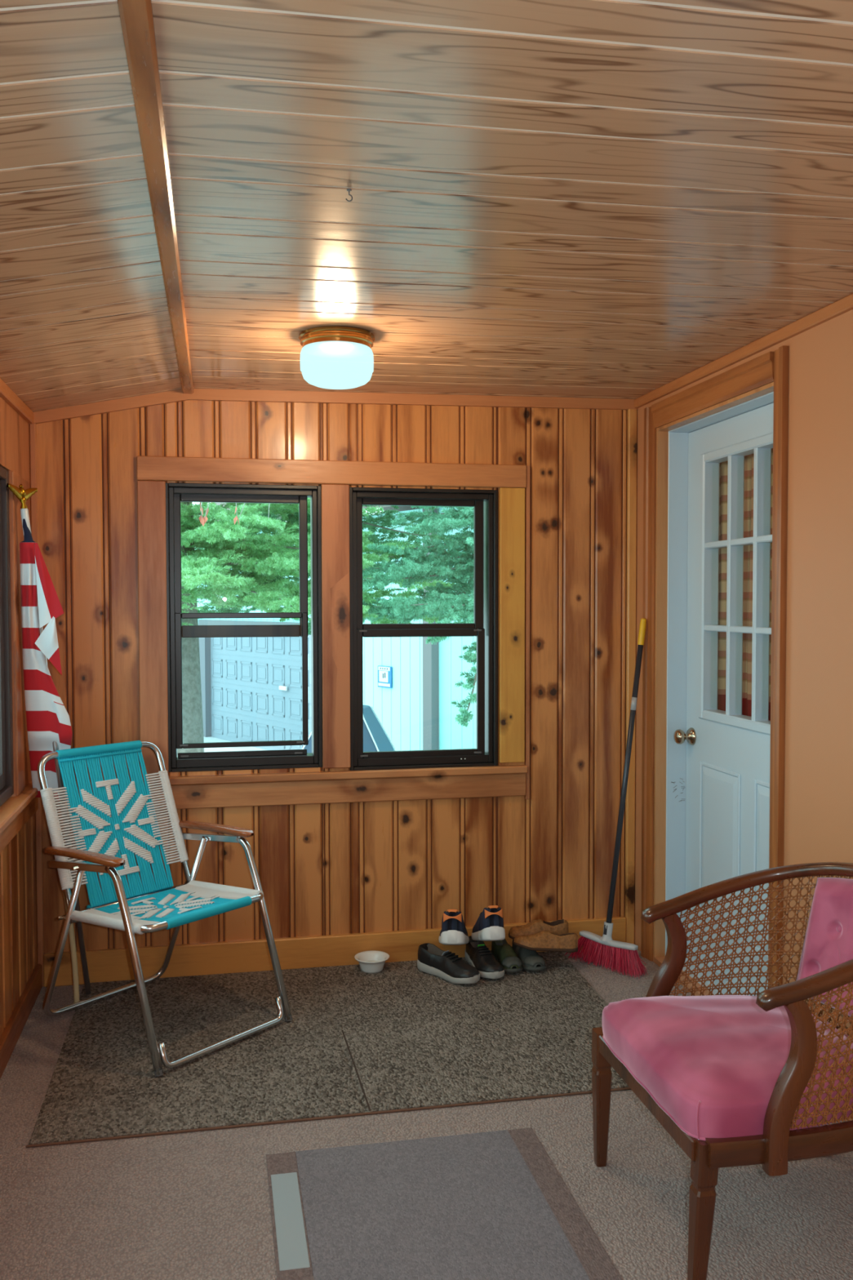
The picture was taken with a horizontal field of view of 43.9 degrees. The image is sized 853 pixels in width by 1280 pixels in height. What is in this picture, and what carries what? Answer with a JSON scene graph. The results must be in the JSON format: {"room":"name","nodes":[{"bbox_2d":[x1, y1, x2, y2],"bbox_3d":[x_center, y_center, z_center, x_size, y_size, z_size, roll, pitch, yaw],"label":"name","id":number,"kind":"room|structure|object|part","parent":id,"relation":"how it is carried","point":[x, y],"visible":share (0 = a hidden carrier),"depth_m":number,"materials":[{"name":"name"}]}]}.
{"room":"enclosed porch","nodes":[
{"label":"enclosed porch","id":0,"kind":"room"},
{"bbox_2d":[0,396,37,1037],"bbox_3d":[-0.874,0.328,0.776,0.110,2.300,6.438,-1,2,-11],"label":"wall","id":1,"kind":"structure","parent":0,"point":[18,884],"depth_m":3.50,"materials":[{"name":"brown wood"}]},
{"bbox_2d":[0,465,13,806],"bbox_3d":[-1.270,0.002,2.804,0.085,1.060,1.330,-1,2,-11],"label":"window","id":2,"kind":"structure","parent":1,"relation":"in","point":[6,774],"depth_m":3.42,"materials":[{"name":"grey"}]},
{"bbox_3d":[-1.316,-0.009,3.105,0.024,0.990,0.650,-1,2,-11],"label":"sash","id":3,"kind":"part","parent":2,"relation":"part of","materials":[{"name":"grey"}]},
{"bbox_2d":[0,377,34,423],"bbox_3d":[-0.814,-0.688,0.744,0.022,0.042,6.222,-1,2,-11],"label":"trim","id":4,"kind":"structure","parent":1,"relation":"attached to","point":[6,393],"depth_m":3.47,"materials":[{"name":"brown wood"}]},
{"bbox_2d":[10,471,25,795],"bbox_3d":[-1.364,-0.021,3.530,0.013,1.067,0.128,-1,2,-11],"label":"trim","id":5,"kind":"structure","parent":1,"relation":"attached to","point":[15,477],"depth_m":3.50,"materials":[{"name":"brown wood"}]},
{"bbox_2d":[0,781,37,834],"bbox_3d":[-0.801,0.624,0.766,0.065,0.026,6.170,-1,2,-11],"label":"trim","id":6,"kind":"structure","parent":1,"relation":"attached to","point":[12,806],"depth_m":3.35,"materials":[{"name":"brown wood"}]},
{"bbox_2d":[0,797,38,853],"bbox_3d":[-0.809,0.677,0.777,0.023,0.082,6.190,-1,2,-11],"label":"trim","id":7,"kind":"structure","parent":1,"relation":"attached to","point":[11,830],"depth_m":3.43,"materials":[{"name":"brown wood"}]},
{"bbox_2d":[0,964,42,1079],"bbox_3d":[-0.809,1.332,0.814,0.021,0.090,6.218,-1,2,-11],"label":"baseboard","id":8,"kind":"structure","parent":1,"relation":"attached to","point":[11,1033],"depth_m":3.43,"materials":[{"name":"brown wood"}]},
{"bbox_2d":[35,400,627,953],"bbox_3d":[-0.296,0.183,4.123,2.565,2.350,0.110,-1,2,-11],"label":"wall","id":9,"kind":"structure","parent":0,"point":[363,867],"depth_m":4.11,"materials":[{"name":"brown wood"}]},
{"bbox_2d":[29,423,44,986],"bbox_3d":[-1.413,0.240,3.842,0.021,2.060,0.018,-1,2,-11],"label":"trim","id":10,"kind":"structure","parent":9,"relation":"attached to","point":[33,442],"depth_m":3.85,"materials":[{"name":"brown wood"}]},
{"bbox_2d":[137,480,168,777],"bbox_3d":[-1.011,-0.037,3.914,0.101,1.097,0.026,-1,2,-11],"label":"trim","id":11,"kind":"structure","parent":9,"relation":"attached to","point":[151,495],"depth_m":3.90,"materials":[{"name":"brown wood"}]},
{"bbox_2d":[165,482,322,772],"bbox_3d":[-0.693,-0.048,4.033,0.578,1.074,0.112,-1,2,-11],"label":"window","id":12,"kind":"structure","parent":9,"relation":"in","point":[175,492],"depth_m":4.02,"materials":[{"name":"black metal"}]},
{"bbox_3d":[-0.707,-0.286,4.044,0.503,0.550,0.024,-1,2,-11],"label":"sash","id":13,"kind":"part","parent":12,"relation":"part of","materials":[{"name":"black metal"}]},
{"bbox_3d":[-0.702,0.151,4.032,0.497,0.511,0.024,-1,2,-11],"label":"sash","id":14,"kind":"part","parent":12,"relation":"part of","materials":[{"name":"black metal"}]},
{"bbox_3d":[-0.703,0.436,4.061,0.488,0.020,0.010,-1,2,-11],"label":"screen rail","id":15,"kind":"part","parent":12,"relation":"part of","materials":[{"name":"black metal"}]},
{"bbox_2d":[136,455,526,488],"bbox_3d":[-0.336,-0.636,4.025,1.480,0.088,0.030,-1,2,-11],"label":"trim","id":16,"kind":"structure","parent":9,"relation":"attached to","point":[176,468],"depth_m":4.00,"materials":[{"name":"brown wood"}]},
{"bbox_2d":[28,388,638,424],"bbox_3d":[-0.291,-0.870,4.023,2.315,0.174,0.022,-1,2,-11],"label":"trim","id":17,"kind":"structure","parent":9,"relation":"attached to","point":[200,394],"depth_m":3.99,"materials":[{"name":"brown wood"}]},
{"bbox_2d":[43,916,626,986],"bbox_3d":[-0.295,1.199,4.095,2.254,0.122,0.024,-1,2,-11],"label":"baseboard","id":18,"kind":"structure","parent":9,"relation":"attached to","point":[330,950],"depth_m":4.02,"materials":[{"name":"brown wood"}]},
{"bbox_2d":[144,773,525,809],"bbox_3d":[-0.334,0.579,4.069,1.480,0.091,0.028,-1,2,-11],"label":"trim","id":19,"kind":"structure","parent":9,"relation":"attached to","point":[380,789],"depth_m":4.06,"materials":[{"name":"brown wood"}]},
{"bbox_2d":[320,484,350,768],"bbox_3d":[-0.347,-0.050,4.045,0.106,1.082,0.026,-1,2,-11],"label":"trim","id":20,"kind":"structure","parent":9,"relation":"attached to","point":[335,596],"depth_m":4.03,"materials":[{"name":"brown wood"}]},
{"bbox_2d":[142,764,528,786],"bbox_3d":[-0.334,0.518,4.069,1.485,0.029,0.064,-1,2,-11],"label":"trim","id":21,"kind":"structure","parent":9,"relation":"attached to","point":[511,769],"depth_m":4.04,"materials":[{"name":"brown wood"}]},
{"bbox_2d":[349,487,497,770],"bbox_3d":[-0.017,-0.044,4.167,0.587,1.088,0.112,-1,2,-11],"label":"window","id":22,"kind":"structure","parent":9,"relation":"in","point":[484,503],"depth_m":4.16,"materials":[{"name":"black metal"}]},
{"bbox_3d":[-0.028,-0.288,4.179,0.517,0.550,0.024,-1,2,-11],"label":"sash","id":23,"kind":"part","parent":22,"relation":"part of","materials":[{"name":"clear glass"}]},
{"bbox_3d":[-0.023,0.208,4.169,0.515,0.505,0.024,-1,2,-11],"label":"sash","id":24,"kind":"part","parent":22,"relation":"part of","materials":[{"name":"clear glass"}]},
{"bbox_2d":[498,487,524,763],"bbox_3d":[0.337,-0.056,4.181,0.100,1.082,0.026,-1,2,-11],"label":"trim","id":25,"kind":"structure","parent":9,"relation":"attached to","point":[512,500],"depth_m":4.17,"materials":[{"name":"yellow wood"}]},
{"bbox_2d":[524,465,530,799],"bbox_3d":[0.400,-0.027,4.196,0.016,1.321,0.022,-1,2,-11],"label":"trim","id":26,"kind":"structure","parent":9,"relation":"attached to","point":[527,491],"depth_m":4.19,"materials":[{"name":"brown wood"}]},
{"bbox_2d":[625,408,637,943],"bbox_3d":[0.827,0.161,4.281,0.036,2.178,0.022,-1,2,-11],"label":"trim","id":27,"kind":"structure","parent":9,"relation":"attached to","point":[632,443],"depth_m":4.27,"materials":[{"name":"brown wood"}]},
{"bbox_2d":[0,0,852,412],"bbox_3d":[0.321,-0.795,0.932,2.555,0.207,6.358,-1,2,-11],"label":"ceiling","id":28,"kind":"structure","parent":0,"point":[620,199],"depth_m":2.02,"materials":[{"name":"brown wood"}]},
{"bbox_2d":[117,0,193,394],"bbox_3d":[-0.275,-0.808,0.853,0.042,0.020,6.236,-1,2,-11],"label":"trim","id":29,"kind":"structure","parent":28,"relation":"attached to","point":[136,16],"depth_m":1.81,"materials":[{"name":"brown wood"}]},
{"bbox_2d":[298,326,374,389],"bbox_3d":[-0.267,-0.829,3.151,0.226,0.150,0.226,-1,2,-11],"label":"ceiling light","id":30,"kind":"object","parent":28,"relation":"attached to","point":[332,357],"visible":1,"depth_m":3.07,"materials":[{"name":"white glass"}]},
{"bbox_3d":[-0.267,-0.882,3.150,0.226,0.044,0.226,-1,2,-11],"label":"plate","id":31,"kind":"part","parent":30,"relation":"part of","materials":[{"name":"gold metal"}]},
{"bbox_2d":[346,188,352,201],"bbox_3d":[-0.148,-0.856,2.034,0.011,0.027,0.010,1,2,32],"label":"ceiling hook","id":32,"kind":"object","parent":28,"relation":"attached to","point":[348,190],"visible":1,"depth_m":2.03,"materials":[{"name":"grey metal"}]},
{"bbox_2d":[0,948,852,1279],"bbox_3d":[0.332,1.442,1.054,2.545,0.150,6.438,-1,2,-11],"label":"floor","id":33,"kind":"structure","parent":0,"point":[195,1205],"depth_m":2.53,"materials":[{"name":"beige carpet"}]},
{"bbox_2d":[62,890,79,1003],"bbox_3d":[-1.255,0.946,3.669,0.101,0.663,0.024,0,2,-1],"label":"stick","id":34,"kind":"object","parent":33,"relation":"on","point":[71,933],"visible":0.48,"depth_m":3.67,"materials":[{"name":"beige paint"}]},
{"bbox_2d":[26,951,631,1147],"bbox_3d":[-0.247,1.277,3.485,1.834,0.008,1.184,-1,2,-11],"label":"mat","id":35,"kind":"object","parent":33,"relation":"on","point":[401,1037],"visible":0.91,"depth_m":3.31,"materials":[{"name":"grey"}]},
{"bbox_2d":[6,483,91,994],"bbox_3d":[-1.283,0.378,3.595,0.159,1.785,0.336,0,2,1],"label":"flag","id":36,"kind":"object","parent":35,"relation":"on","point":[49,729],"visible":0.9,"depth_m":3.55,"materials":[{"name":"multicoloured fabric"}]},
{"bbox_2d":[37,740,292,1076],"bbox_3d":[-0.886,0.823,3.519,0.696,0.897,0.576,2,3,39],"label":"lawn chair","id":37,"kind":"object","parent":35,"relation":"on","point":[104,824],"visible":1,"depth_m":3.59,"materials":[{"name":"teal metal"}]},
{"bbox_3d":[-1.084,0.681,3.336,0.413,0.036,0.052,2,3,39],"label":"armrest","id":38,"kind":"part","parent":37,"relation":"part of","materials":[{"name":"brown wood"}]},
{"bbox_3d":[-0.880,0.986,3.184,0.258,0.591,0.024,2,3,39],"label":"leg","id":39,"kind":"part","parent":37,"relation":"part of","materials":[{"name":"silver metal"}]},
{"bbox_3d":[-0.755,0.666,3.744,0.413,0.036,0.052,2,3,39],"label":"armrest","id":40,"kind":"part","parent":37,"relation":"part of","materials":[{"name":"brown wood"}]},
{"bbox_3d":[-0.552,0.971,3.592,0.258,0.591,0.024,2,3,39],"label":"leg","id":41,"kind":"part","parent":37,"relation":"part of","materials":[{"name":"silver metal"}]},
{"bbox_2d":[354,951,389,973],"bbox_3d":[-0.207,1.228,4.026,0.134,0.052,0.134,-1,2,-11],"label":"bowl","id":42,"kind":"object","parent":35,"relation":"on","point":[370,962],"visible":1,"depth_m":4.02,"materials":[{"name":"white ceramic"}]},
{"bbox_2d":[417,942,479,983],"bbox_3d":[0.084,1.209,3.950,0.108,0.093,0.280,-2,3,-45],"label":"shoe","id":43,"kind":"object","parent":35,"relation":"on","point":[432,960],"visible":1,"depth_m":3.93,"materials":[{"name":"black leather"}]},
{"bbox_2d":[438,909,469,945],"bbox_3d":[0.099,1.091,4.031,0.118,0.179,0.238,0,2,6],"label":"shoe","id":44,"kind":"object","parent":43,"relation":"on","point":[453,931],"visible":1,"depth_m":3.93,"materials":[{"name":"blue fabric"}]},
{"bbox_2d":[464,935,504,978],"bbox_3d":[0.215,1.206,4.022,0.102,0.092,0.280,-1,2,-16],"label":"shoe","id":45,"kind":"object","parent":35,"relation":"on","point":[477,953],"visible":0.89,"depth_m":3.97,"materials":[{"name":"black leather"}]},
{"bbox_2d":[471,905,505,941],"bbox_3d":[0.234,1.083,4.055,0.116,0.177,0.233,0,2,-3],"label":"shoe","id":46,"kind":"object","parent":45,"relation":"on","point":[489,926],"visible":1,"depth_m":3.96,"materials":[{"name":"blue fabric"}]},
{"bbox_2d":[490,938,523,973],"bbox_3d":[0.308,1.211,4.075,0.090,0.078,0.245,-1,2,-11],"label":"shoe","id":47,"kind":"object","parent":35,"relation":"on","point":[504,953],"visible":0.87,"depth_m":4.03,"materials":[{"name":"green rubber"}]},
{"bbox_2d":[511,939,546,971],"bbox_3d":[0.389,1.211,4.090,0.094,0.078,0.245,-1,2,-13],"label":"shoe","id":48,"kind":"object","parent":35,"relation":"on","point":[531,960],"visible":0.68,"depth_m":4.00,"materials":[{"name":"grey rubber"}]},
{"bbox_2d":[508,919,568,939],"bbox_3d":[0.440,1.134,4.147,0.235,0.077,0.098,0,2,-7],"label":"shoe","id":49,"kind":"object","parent":48,"relation":"on","point":[559,926],"visible":0.71,"depth_m":4.12,"materials":[{"name":"brown"}]},
{"bbox_2d":[513,930,577,952],"bbox_3d":[0.454,1.153,4.038,0.247,0.086,0.102,0,2,3],"label":"shoe","id":50,"kind":"object","parent":48,"relation":"on","point":[543,940],"visible":1,"depth_m":4.01,"materials":[{"name":"brown"}]},
{"bbox_2d":[266,1127,622,1279],"bbox_3d":[0.089,1.332,1.987,0.702,0.004,1.570,-1,2,-11],"label":"floor mat","id":51,"kind":"object","parent":33,"relation":"on","point":[490,1205],"visible":1,"depth_m":2.43,"materials":[{"name":"grey carpet"}]},
{"bbox_2d":[564,617,648,977],"bbox_3d":[0.736,0.586,4.108,0.356,1.339,0.239,2,3,45],"label":"broom","id":52,"kind":"object","parent":33,"relation":"on","point":[613,953],"visible":1,"depth_m":4.08,"materials":[{"name":"grey plastic"}]},
{"bbox_2d":[600,921,613,942],"bbox_3d":[0.693,1.122,4.069,0.052,0.074,0.052,-1,2,-11],"label":"socket","id":53,"kind":"object","parent":52,"relation":"attached to","point":[606,936],"depth_m":4.06,"materials":[{"name":"grey plastic"}]},
{"bbox_3d":[0.767,0.560,4.098,0.184,1.091,0.021,-1,2,-33],"label":"handle","id":54,"kind":"part","parent":52,"relation":"part of","materials":[{"name":"grey metal"}]},
{"bbox_2d":[591,862,852,1279],"bbox_3d":[0.782,0.929,2.411,0.641,0.777,0.643,-1,2,-11],"label":"armchair","id":55,"kind":"object","parent":33,"relation":"on","point":[739,1079],"visible":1,"depth_m":2.28,"materials":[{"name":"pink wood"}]},
{"bbox_3d":[0.438,1.141,2.640,0.043,0.338,0.042,-1,2,-11],"label":"leg","id":56,"kind":"part","parent":55,"relation":"part of","materials":[{"name":"brown wood"}]},
{"bbox_3d":[0.491,1.004,2.365,0.036,0.043,0.542,-1,2,-11],"label":"rail","id":57,"kind":"part","parent":55,"relation":"part of","materials":[{"name":"brown wood"}]},
{"bbox_3d":[0.548,1.160,2.105,0.058,0.338,0.043,-1,2,-11],"label":"leg","id":58,"kind":"part","parent":55,"relation":"part of","materials":[{"name":"brown wood"}]},
{"bbox_3d":[0.725,0.977,2.402,0.521,0.011,0.567,-1,2,-11],"label":"welt cord","id":59,"kind":"part","parent":55,"relation":"part of","materials":[{"name":"pink fabric"}]},
{"bbox_2d":[601,995,852,1137],"bbox_3d":[0.722,0.920,2.399,0.519,0.123,0.565,-1,2,-11],"label":"seat cushion","id":60,"kind":"object","parent":55,"relation":"on","point":[712,1066],"depth_m":2.24,"materials":[{"name":"pink fabric"}]},
{"bbox_3d":[0.845,0.628,2.413,0.511,0.178,0.639,-1,2,-11],"label":"rail","id":61,"kind":"part","parent":55,"relation":"part of","materials":[{"name":"brown wood"}]},
{"bbox_3d":[0.865,0.765,2.422,0.436,0.398,0.604,-1,2,-11],"label":"cane panel","id":62,"kind":"part","parent":55,"relation":"part of","materials":[{"name":"brown wicker"}]},
{"bbox_3d":[0.766,0.998,2.410,0.546,0.053,0.602,-1,2,-11],"label":"rail","id":63,"kind":"part","parent":55,"relation":"part of","materials":[{"name":"brown wood"}]},
{"bbox_2d":[796,877,852,1016],"bbox_3d":[1.002,0.730,2.448,0.125,0.312,0.393,-1,2,-11],"label":"cushion","id":64,"kind":"object","parent":55,"relation":"on","point":[828,939],"depth_m":2.55,"materials":[{"name":"pink fabric"}]},
{"bbox_2d":[634,309,852,1121],"bbox_3d":[1.514,0.282,1.247,0.130,2.350,6.438,-1,2,-11],"label":"wall","id":65,"kind":"structure","parent":0,"point":[819,759],"depth_m":3.00,"materials":[{"name":"brown paint"}]},
{"bbox_2d":[640,406,656,961],"bbox_3d":[0.868,0.177,4.133,0.022,2.157,0.071,-1,2,-11],"label":"trim","id":66,"kind":"structure","parent":65,"relation":"attached to","point":[650,432],"depth_m":4.13,"materials":[{"name":"brown wood"}]},
{"bbox_2d":[651,351,773,428],"bbox_3d":[0.959,-0.841,3.627,0.022,0.087,0.887,-1,2,-11],"label":"trim","id":67,"kind":"structure","parent":65,"relation":"attached to","point":[755,373],"depth_m":3.54,"materials":[{"name":"brown wood"}]},
{"bbox_2d":[653,382,773,957],"bbox_3d":[0.992,0.225,3.671,0.044,2.054,0.895,-1,2,-11],"label":"trim","id":68,"kind":"structure","parent":65,"relation":"attached to","point":[662,432],"depth_m":4.09,"materials":[{"name":"brown wood"}]},
{"bbox_2d":[665,391,773,995],"bbox_3d":[1.080,0.221,3.688,0.136,2.100,0.927,-1,2,-11],"label":"door","id":69,"kind":"structure","parent":65,"relation":"in","point":[717,762],"depth_m":3.88,"materials":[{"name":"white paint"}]},
{"bbox_3d":[0.985,0.370,4.056,0.070,0.068,0.068,-1,2,-11],"label":"knob","id":70,"kind":"part","parent":69,"relation":"part of","materials":[{"name":"gold metal"}]},
{"bbox_3d":[1.063,0.753,3.850,0.010,0.585,0.315,-1,2,-11],"label":"raised panel","id":71,"kind":"part","parent":69,"relation":"part of","materials":[{"name":"blue paint"}]},
{"bbox_3d":[1.114,-0.189,3.672,0.068,0.990,0.630,-1,2,-11],"label":"glazing frame","id":72,"kind":"part","parent":69,"relation":"part of","materials":[{"name":"blue paint"}]},
{"bbox_2d":[717,448,773,720],"bbox_3d":[1.180,-0.213,3.684,0.058,1.108,0.980,-1,2,-11],"label":"window panes","id":73,"kind":"object","parent":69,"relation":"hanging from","point":[749,459],"visible":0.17,"depth_m":3.81,"materials":[{"name":"clear glass"}]},
{"bbox_3d":[1.138,0.766,3.471,0.010,0.585,0.270,-1,2,-11],"label":"raised panel","id":74,"kind":"part","parent":69,"relation":"part of","materials":[{"name":"blue paint"}]},
{"bbox_2d":[634,293,852,408],"bbox_3d":[1.443,-0.837,1.185,0.022,0.036,6.222,-1,2,-11],"label":"trim","id":75,"kind":"structure","parent":65,"relation":"attached to","point":[844,304],"depth_m":3.29,"materials":[{"name":"brown wood"}]},
{"bbox_2d":[768,345,789,988],"bbox_3d":[1.054,0.210,3.192,0.022,2.157,0.075,-1,2,-11],"label":"trim","id":76,"kind":"structure","parent":65,"relation":"attached to","point":[781,355],"depth_m":3.16,"materials":[{"name":"brown wood"}]},
{"label":"outside","id":77,"kind":"structure","parent":0,"visible":0},
{"bbox_2d":[203,736,266,751],"bbox_3d":[-1.431,1.880,17.633,64.000,0.200,85.000,-1,2,-11],"label":"ground","id":78,"kind":"structure","parent":77,"point":[206,740],"depth_m":17.50,"materials":[{"name":"concrete"}]},
{"bbox_2d":[177,497,455,756],"bbox_3d":[-1.497,-0.462,8.253,2.489,5.252,4.025,2,3,41],"label":"spruce tree","id":79,"kind":"object","parent":78,"relation":"on","point":[222,545],"visible":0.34,"depth_m":8.43,"materials":[{"name":"green plant"}]},
{"bbox_2d":[192,502,476,751],"bbox_3d":[1.073,-0.882,17.110,7.000,5.350,11.707,-2,3,-36],"label":"garage","id":80,"kind":"structure","parent":78,"relation":"on","point":[251,686],"depth_m":16.09,"materials":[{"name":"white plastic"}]},
{"bbox_3d":[-2.258,0.760,16.683,0.035,0.070,0.240,-2,3,-36],"label":"handle","id":81,"kind":"part","parent":80,"relation":"part of","materials":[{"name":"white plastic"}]},
{"bbox_2d":[377,665,391,688],"bbox_3d":[-0.565,0.497,14.268,0.024,0.289,0.320,-2,3,-36],"label":"wall sign","id":82,"kind":"object","parent":80,"relation":"attached to","point":[384,673],"visible":1,"depth_m":14.24,"materials":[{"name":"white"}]},
{"bbox_3d":[0.031,0.128,13.372,0.120,3.600,0.270,-2,3,-36],"label":"corner post","id":83,"kind":"part","parent":80,"relation":"part of","materials":[{"name":"grey"}]},
{"bbox_2d":[197,505,471,635],"bbox_3d":[-1.060,-0.558,10.491,3.066,5.283,3.109,2,3,39],"label":"spruce tree","id":84,"kind":"object","parent":78,"relation":"on","point":[386,518],"visible":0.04,"depth_m":10.55,"materials":[{"name":"green plant"}]},
{"bbox_2d":[302,704,395,752],"bbox_3d":[-0.885,1.361,12.009,1.038,1.235,0.646,0,2,14],"label":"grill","id":85,"kind":"object","parent":78,"relation":"on","point":[375,739],"visible":0.23,"depth_m":11.83,"materials":[{"name":"grey metal"}]},
{"bbox_2d":[362,506,476,726],"bbox_3d":[0.489,-0.454,7.920,2.937,5.251,2.071,2,3,42],"label":"spruce tree","id":86,"kind":"object","parent":78,"relation":"on","point":[456,605],"visible":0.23,"depth_m":7.75,"materials":[{"name":"green plant"}]},
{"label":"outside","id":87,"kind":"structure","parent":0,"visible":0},
{"bbox_2d":[199,502,269,525],"bbox_3d":[-1.587,-1.036,6.252,1.435,0.741,0.213,0,2,0],"label":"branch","id":88,"kind":"object","parent":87,"point":[202,519],"visible":0.23,"depth_m":6.22,"materials":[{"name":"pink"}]}
]}

